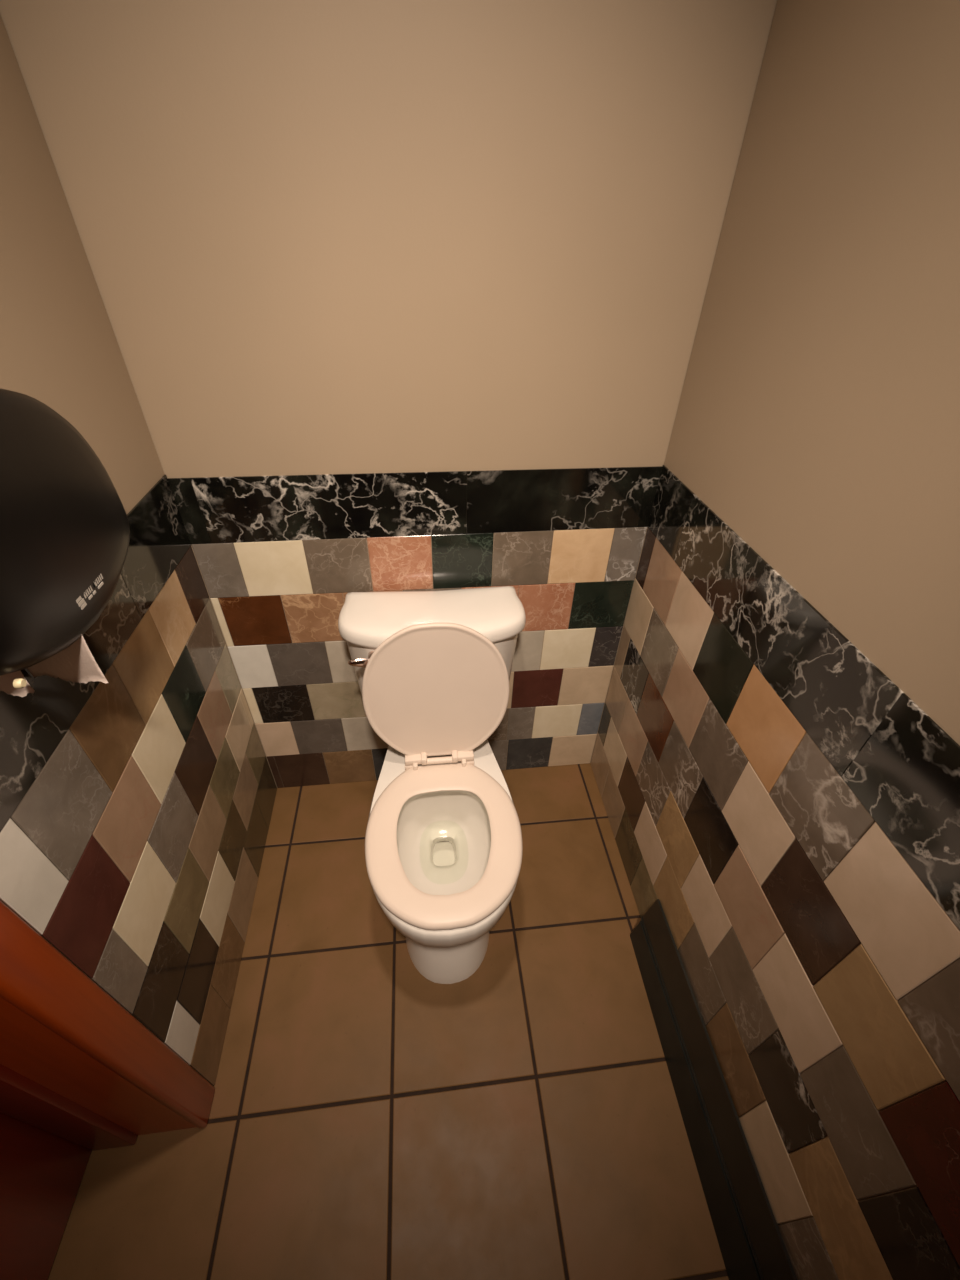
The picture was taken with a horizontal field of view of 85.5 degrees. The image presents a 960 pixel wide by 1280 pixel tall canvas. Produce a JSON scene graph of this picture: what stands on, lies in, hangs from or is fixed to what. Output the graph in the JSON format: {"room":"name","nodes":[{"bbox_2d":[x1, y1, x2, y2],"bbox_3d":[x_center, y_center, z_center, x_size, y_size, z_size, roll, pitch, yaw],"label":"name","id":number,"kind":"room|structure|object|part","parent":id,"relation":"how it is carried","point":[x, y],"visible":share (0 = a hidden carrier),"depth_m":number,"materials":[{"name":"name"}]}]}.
{"room":"public restroom stall","nodes":[
{"label":"public restroom stall","id":0,"kind":"room"},
{"bbox_2d":[0,15,276,1085],"bbox_3d":[-0.671,0.158,0.258,0.260,2.440,1.950,-3,38,-7],"label":"wall","id":1,"kind":"structure","parent":0,"point":[136,807],"depth_m":0.90,"materials":[{"name":"tile"}]},
{"bbox_2d":[0,1112,91,1279],"bbox_3d":[-0.725,0.505,0.139,0.108,2.030,0.822,-3,38,-6],"label":"door","id":2,"kind":"structure","parent":1,"relation":"in","point":[42,1171],"depth_m":0.92,"materials":[{"name":"red wood"}]},
{"bbox_2d":[0,388,129,688],"bbox_3d":[-0.545,-0.130,0.602,0.110,0.293,0.350,-3,38,-6],"label":"dispenser","id":3,"kind":"object","parent":1,"relation":"attached to","point":[65,530],"visible":1,"depth_m":0.59,"materials":[{"name":"black plastic"}]},
{"bbox_2d":[0,671,34,696],"bbox_3d":[-0.541,0.040,0.578,0.068,0.064,0.006,-1,38,-3],"label":"toilet paper","id":4,"kind":"object","parent":3,"relation":"attached to","point":[6,681],"visible":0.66,"depth_m":0.59,"materials":[{"name":"beige paper"}]},
{"bbox_2d":[26,635,107,683],"bbox_3d":[-0.548,0.016,0.668,0.092,0.108,0.006,-1,38,-4],"label":"toilet paper","id":5,"kind":"object","parent":3,"relation":"hanging from","point":[75,663],"visible":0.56,"depth_m":0.68,"materials":[{"name":"beige paper"}]},
{"bbox_2d":[0,1064,137,1150],"bbox_3d":[-0.739,0.253,0.462,0.084,2.036,0.021,-3,38,-6],"label":"trim","id":6,"kind":"structure","parent":1,"relation":"attached to","point":[23,1099],"depth_m":0.91,"materials":[{"name":"red wood"}]},
{"bbox_3d":[-0.606,0.049,0.730,0.010,0.164,0.497,-3,38,-7],"label":"border panel","id":7,"kind":"part","parent":1,"relation":"part of","materials":[{"name":"stone"}]},
{"bbox_2d":[0,997,195,1134],"bbox_3d":[-0.660,0.496,0.144,0.260,2.050,0.850,-3,38,-6],"label":"trim","id":8,"kind":"structure","parent":1,"relation":"attached to","point":[28,1048],"depth_m":0.83,"materials":[{"name":"orange wood"}]},
{"bbox_2d":[0,901,214,1128],"bbox_3d":[-0.570,0.189,0.481,0.020,2.120,0.070,-3,38,-6],"label":"trim","id":9,"kind":"structure","parent":1,"relation":"attached to","point":[36,978],"depth_m":0.76,"materials":[{"name":"orange wood"}]},
{"bbox_3d":[-0.657,-0.195,1.041,0.010,0.167,0.300,-3,38,-7],"label":"border panel","id":10,"kind":"part","parent":1,"relation":"part of","materials":[{"name":"stone"}]},
{"bbox_2d":[47,763,728,1279],"bbox_3d":[-0.130,1.121,1.110,1.528,0.100,2.170,-3,38,-6],"label":"floor","id":11,"kind":"structure","parent":0,"point":[371,1117],"depth_m":1.15,"materials":[{"name":"brown tile"}]},
{"bbox_2d":[338,586,525,983],"bbox_3d":[-0.097,0.370,1.306,0.460,0.840,0.686,-3,38,-6],"label":"toilet","id":12,"kind":"object","parent":11,"relation":"on","point":[444,847],"visible":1,"depth_m":1.26,"materials":[{"name":"white ceramic"}]},
{"bbox_3d":[-0.271,0.055,1.202,0.064,0.033,0.012,-9,39,-13],"label":"lever","id":13,"kind":"part","parent":12,"relation":"part of","materials":[{"name":"silver metal"}]},
{"bbox_3d":[-0.186,0.330,1.365,0.022,0.022,0.028,-3,38,-6],"label":"mounting post","id":14,"kind":"part","parent":12,"relation":"part of","materials":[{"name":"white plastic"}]},
{"bbox_3d":[-0.114,-0.057,1.274,0.460,0.046,0.206,-3,38,-6],"label":"tank lid","id":15,"kind":"part","parent":12,"relation":"part of","materials":[{"name":"white ceramic"}]},
{"bbox_3d":[-0.120,0.100,1.397,0.437,0.353,0.186,-3,38,-6],"label":"tank","id":16,"kind":"part","parent":12,"relation":"part of","materials":[{"name":"white ceramic"}]},
{"bbox_3d":[-0.104,0.132,1.257,0.354,0.406,0.048,-3,38,-6],"label":"lid","id":17,"kind":"part","parent":12,"relation":"part of","materials":[{"name":"white plastic"}]},
{"bbox_3d":[-0.084,0.456,1.211,0.364,0.023,0.412,-3,38,-6],"label":"seat","id":18,"kind":"part","parent":12,"relation":"part of","materials":[{"name":"white plastic"}]},
{"bbox_2d":[0,0,776,787],"bbox_3d":[-0.122,-0.509,1.129,1.348,2.440,0.108,-3,38,-6],"label":"wall","id":19,"kind":"structure","parent":0,"point":[396,295],"depth_m":0.95,"materials":[{"name":"paint"}]},
{"bbox_3d":[-0.649,-0.288,1.167,0.046,0.156,0.010,-3,38,-6],"label":"border panel","id":20,"kind":"part","parent":19,"relation":"part of","materials":[{"name":"stone"}]},
{"bbox_3d":[-0.329,-0.307,1.200,0.599,0.160,0.010,-3,38,-6],"label":"border panel","id":21,"kind":"part","parent":19,"relation":"part of","materials":[{"name":"stone"}]},
{"bbox_3d":[0.198,-0.338,1.254,0.462,0.158,0.010,-3,38,-6],"label":"border panel","id":22,"kind":"part","parent":19,"relation":"part of","materials":[{"name":"stone"}]},
{"bbox_2d":[590,0,959,1279],"bbox_3d":[0.576,0.092,0.391,0.101,2.440,1.950,-2,38,-5],"label":"wall","id":23,"kind":"structure","parent":0,"point":[775,763],"depth_m":0.74,"materials":[{"name":"tile"}]},
{"bbox_3d":[0.441,-0.298,1.205,0.010,0.158,0.172,-2,38,-5],"label":"border panel","id":24,"kind":"part","parent":23,"relation":"part of","materials":[{"name":"stone"}]},
{"bbox_2d":[630,899,796,1279],"bbox_3d":[0.492,1.161,0.853,0.066,0.182,1.374,-2,38,-5],"label":"baseboard","id":25,"kind":"structure","parent":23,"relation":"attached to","point":[750,1241],"depth_m":1.07,"materials":[{"name":"black tile"}]},
{"bbox_3d":[0.478,-0.059,0.904,0.010,0.160,0.600,-2,38,-5],"label":"border panel","id":26,"kind":"part","parent":23,"relation":"part of","materials":[{"name":"stone"}]},
{"bbox_3d":[0.535,0.312,0.436,0.010,0.163,0.600,-2,38,-5],"label":"border panel","id":27,"kind":"part","parent":23,"relation":"part of","materials":[{"name":"stone"}]}
]}

